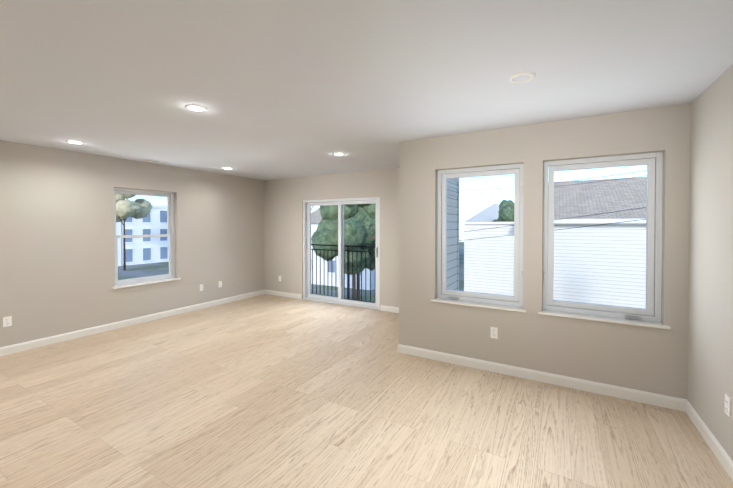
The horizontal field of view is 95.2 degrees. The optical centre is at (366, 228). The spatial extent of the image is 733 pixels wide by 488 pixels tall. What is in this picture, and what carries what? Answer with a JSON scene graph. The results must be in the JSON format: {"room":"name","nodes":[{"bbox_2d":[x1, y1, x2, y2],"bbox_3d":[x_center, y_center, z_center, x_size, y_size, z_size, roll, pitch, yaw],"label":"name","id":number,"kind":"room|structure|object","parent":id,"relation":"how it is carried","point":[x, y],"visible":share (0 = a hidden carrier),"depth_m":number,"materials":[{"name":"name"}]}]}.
{"room":"empty living room","nodes":[
{"label":"empty living room","id":0,"kind":"room"},
{"bbox_2d":[0,140,264,346],"bbox_3d":[-4.319,0.221,3.949,0.200,2.500,8.390,0,1,30],"label":"wall","id":1,"kind":"structure","parent":0,"point":[57,267],"depth_m":4.67,"materials":[{"name":"paint"}]},
{"bbox_2d":[3,316,11,326],"bbox_3d":[-4.216,1.087,3.929,0.010,0.114,0.070,0,1,30],"label":"electrical outlet","id":2,"kind":"object","parent":1,"relation":"attached to","point":[7,321],"visible":1,"depth_m":3.93,"materials":[{"name":"white plastic"}]},
{"bbox_2d":[0,290,263,355],"bbox_3d":[-4.226,1.423,3.910,0.014,0.098,7.990,0,1,30],"label":"baseboard","id":3,"kind":"structure","parent":1,"relation":"attached to","point":[14,348],"depth_m":4.84,"materials":[{"name":"white wood"}]},
{"bbox_2d":[114,188,174,285],"bbox_3d":[-3.551,0.113,5.340,0.100,1.456,0.930,0,1,30],"label":"window","id":4,"kind":"structure","parent":1,"relation":"in","point":[170,234],"depth_m":5.44,"materials":[{"name":"white plastic"}]},
{"bbox_2d":[112,278,180,288],"bbox_3d":[-3.460,0.854,5.297,0.110,0.024,1.000,0,1,30],"label":"window sill","id":5,"kind":"structure","parent":1,"relation":"attached to","point":[142,283],"depth_m":5.23,"materials":[{"name":"white wood"}]},
{"bbox_2d":[264,168,398,306],"bbox_3d":[-0.389,0.192,6.418,4.170,2.500,0.200,0,1,30],"label":"wall","id":6,"kind":"structure","parent":0,"point":[284,198],"depth_m":6.76,"materials":[{"name":"paint"}]},
{"bbox_2d":[264,289,301,298],"bbox_3d":[-1.779,1.386,7.104,1.030,0.098,0.014,0,1,30],"label":"baseboard","id":7,"kind":"structure","parent":6,"relation":"attached to","point":[270,292],"depth_m":7.10,"materials":[{"name":"white wood"}]},
{"bbox_2d":[303,197,379,309],"bbox_3d":[-0.502,0.432,6.456,1.780,2.020,0.192,0,1,30],"label":"door","id":8,"kind":"structure","parent":6,"relation":"in","point":[307,231],"depth_m":6.45,"materials":[{"name":"white plastic"}]},
{"bbox_2d":[380,305,398,312],"bbox_3d":[0.704,1.402,5.684,1.050,0.098,0.014,0,1,30],"label":"baseboard","id":9,"kind":"structure","parent":6,"relation":"attached to","point":[382,307],"depth_m":5.85,"materials":[{"name":"white wood"}]},
{"bbox_3d":[-0.378,1.539,6.684,2.120,0.120,0.220,0,1,30],"label":"balcony slab","id":10,"kind":"object","parent":6,"relation":"attached to","visible":0},
{"bbox_2d":[311,244,375,302],"bbox_3d":[-0.393,0.903,6.650,2.020,1.153,0.160,0,1,30],"label":"balcony railing","id":11,"kind":"object","parent":10,"relation":"on","point":[348,250],"depth_m":6.70,"materials":[{"name":"black metal"}]},
{"bbox_2d":[0,294,732,487],"bbox_3d":[-1.398,1.616,2.294,6.930,0.250,8.390,0,1,30],"label":"floor","id":12,"kind":"structure","parent":0,"point":[266,391],"depth_m":2.64,"materials":[{"name":"brown wood"}]},
{"bbox_2d":[0,0,732,179],"bbox_3d":[-1.398,-1.134,2.262,6.930,0.250,8.390,0,1,30],"label":"ceiling","id":13,"kind":"structure","parent":0,"point":[280,89],"depth_m":2.14,"materials":[{"name":"paint"}]},
{"bbox_2d":[66,140,83,143],"bbox_3d":[-3.451,-1.024,3.962,0.164,0.009,0.164,0,1,30],"label":"recessed light","id":14,"kind":"object","parent":13,"relation":"in","point":[73,142],"visible":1,"depth_m":3.95,"materials":[{"name":"white"}]},
{"bbox_2d":[142,159,161,162],"bbox_3d":[-3.265,-1.038,5.112,0.110,0.009,0.260,0,1,30],"label":"ceiling vent","id":15,"kind":"object","parent":13,"relation":"in","point":[152,160],"visible":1,"depth_m":5.09,"materials":[{"name":"white metal"}]},
{"bbox_2d":[185,104,206,111],"bbox_3d":[-1.428,-1.011,2.805,0.164,0.009,0.164,0,1,30],"label":"recessed light","id":16,"kind":"object","parent":13,"relation":"in","point":[197,108],"visible":1,"depth_m":2.79,"materials":[{"name":"white"}]},
{"bbox_2d":[509,72,535,82],"bbox_3d":[1.034,-1.004,2.226,0.164,0.009,0.164,0,1,30],"label":"recessed light","id":17,"kind":"object","parent":13,"relation":"in","point":[521,77],"visible":1,"depth_m":2.22,"materials":[{"name":"white plastic"}]},
{"bbox_2d":[399,103,690,398],"bbox_3d":[1.636,0.228,3.382,2.760,2.500,0.200,0,1,30],"label":"wall","id":18,"kind":"structure","parent":0,"point":[647,359],"depth_m":3.23,"materials":[{"name":"paint"}]},
{"bbox_2d":[431,298,526,311],"bbox_3d":[1.173,0.804,3.567,0.970,0.024,0.120,0,1,30],"label":"window sill","id":19,"kind":"structure","parent":18,"relation":"attached to","point":[485,305],"depth_m":3.51,"materials":[{"name":"white wood"}]},
{"bbox_2d":[437,164,523,306],"bbox_3d":[1.215,0.063,3.632,0.900,1.456,0.121,0,1,30],"label":"window","id":20,"kind":"structure","parent":18,"relation":"in","point":[517,171],"depth_m":3.60,"materials":[{"name":"white plastic"}]},
{"bbox_2d":[490,327,497,338],"bbox_3d":[1.316,1.072,3.454,0.070,0.114,0.010,0,1,30],"label":"electrical outlet","id":21,"kind":"object","parent":18,"relation":"attached to","point":[493,332],"visible":1,"depth_m":3.45,"materials":[{"name":"white plastic"}]},
{"bbox_2d":[397,344,683,410],"bbox_3d":[1.481,1.429,3.361,2.554,0.098,0.014,0,1,30],"label":"baseboard","id":22,"kind":"structure","parent":18,"relation":"attached to","point":[670,402],"depth_m":3.18,"materials":[{"name":"white wood"}]},
{"bbox_2d":[542,152,662,321],"bbox_3d":[2.144,0.069,3.100,0.900,1.456,0.121,0,1,30],"label":"window","id":23,"kind":"structure","parent":18,"relation":"in","point":[653,162],"depth_m":3.00,"materials":[{"name":"white plastic"}]},
{"bbox_2d":[538,310,670,328],"bbox_3d":[2.102,0.810,3.036,0.970,0.024,0.120,0,1,30],"label":"window sill","id":24,"kind":"structure","parent":18,"relation":"attached to","point":[607,319],"depth_m":2.98,"materials":[{"name":"white wood"}]},
{"bbox_2d":[687,65,732,460],"bbox_3d":[1.068,0.270,-0.187,0.200,2.500,6.560,0,1,30],"label":"wall","id":25,"kind":"structure","parent":0,"point":[710,342],"depth_m":2.30,"materials":[{"name":"paint"}]},
{"bbox_2d":[684,399,732,480],"bbox_3d":[1.032,1.469,-0.020,0.014,0.098,6.330,0,1,30],"label":"baseboard","id":26,"kind":"structure","parent":25,"relation":"attached to","point":[703,429],"depth_m":2.27,"materials":[{"name":"white wood"}]},
{"bbox_2d":[724,394,730,417],"bbox_3d":[2.235,1.093,2.073,0.010,0.114,0.070,0,1,30],"label":"electrical outlet","id":27,"kind":"object","parent":25,"relation":"attached to","point":[727,408],"visible":0.98,"depth_m":2.06,"materials":[{"name":"white plastic"}]},
{"label":"outside","id":28,"kind":"structure","parent":0,"visible":0},
{"bbox_2d":[118,242,463,301],"bbox_3d":[-2.291,5.749,35.812,200.000,0.300,180.000,0,1,30],"label":"ground","id":29,"kind":"structure","parent":28,"point":[145,270],"depth_m":41.57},
{"bbox_2d":[116,193,152,270],"bbox_3d":[-31.559,-1.129,44.382,5.319,13.254,5.454,0,1,30],"label":"tree","id":30,"kind":"object","parent":29,"relation":"on","point":[127,208],"depth_m":43.37,"materials":[{"name":"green plant"}]},
{"bbox_2d":[116,204,168,265],"bbox_3d":[-37.726,0.737,56.029,10.350,9.250,80.000,0,1,30],"label":"building","id":31,"kind":"structure","parent":29,"relation":"on","point":[142,250],"depth_m":52.12,"materials":[{"name":"white"}]},
{"bbox_2d":[311,208,374,289],"bbox_3d":[-1.447,1.591,36.432,9.300,8.000,8.500,0,1,30],"label":"building","id":32,"kind":"structure","parent":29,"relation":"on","point":[315,216],"depth_m":33.29,"materials":[{"name":"white"}]},
{"bbox_2d":[311,203,375,298],"bbox_3d":[-0.920,1.277,20.030,4.298,9.012,4.840,0,1,30],"label":"tree","id":33,"kind":"object","parent":29,"relation":"on","point":[360,220],"depth_m":18.87,"materials":[{"name":"green plant"}]},
{"bbox_2d":[316,219,375,299],"bbox_3d":[-0.519,0.721,23.501,5.026,10.043,6.066,0,1,30],"label":"tree","id":34,"kind":"object","parent":29,"relation":"on","point":[372,260],"depth_m":23.18,"materials":[{"name":"green plant"}]},
{"bbox_2d":[464,203,498,221],"bbox_3d":[20.540,0.865,51.496,8.500,9.100,10.500,0,1,30],"label":"house","id":35,"kind":"structure","parent":29,"relation":"on","point":[490,213],"depth_m":47.37,"materials":[{"name":"grey"}]},
{"bbox_2d":[492,199,513,221],"bbox_3d":[17.212,0.932,40.818,5.642,9.216,5.625,0,1,30],"label":"tree","id":36,"kind":"object","parent":29,"relation":"on","point":[506,211],"depth_m":38.91,"materials":[{"name":"green plant"}]},
{"bbox_2d":[371,170,646,240],"bbox_3d":[6.107,1.247,14.593,12.000,9.200,18.040,0,1,30],"label":"power lines","id":37,"kind":"object","parent":29,"relation":"on","point":[564,218],"depth_m":7.95,"materials":[{"name":"grey metal"}]},
{"bbox_2d":[462,177,646,308],"bbox_3d":[12.100,1.948,11.967,15.780,7.860,7.520,0,1,30],"label":"house","id":38,"kind":"structure","parent":29,"relation":"on","point":[602,263],"depth_m":11.04,"materials":[{"name":"white"}]},
{"bbox_3d":[0.929,0.212,4.725,0.200,2.500,1.430,0,1,30],"label":"wall","id":39,"kind":"structure","parent":0,"visible":0},
{"bbox_2d":[447,178,458,289],"bbox_3d":[1.094,2.161,4.804,0.030,7.600,1.690,0,1,30],"label":"siding","id":40,"kind":"object","parent":39,"relation":"attached to","point":[452,233],"depth_m":5.24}
]}

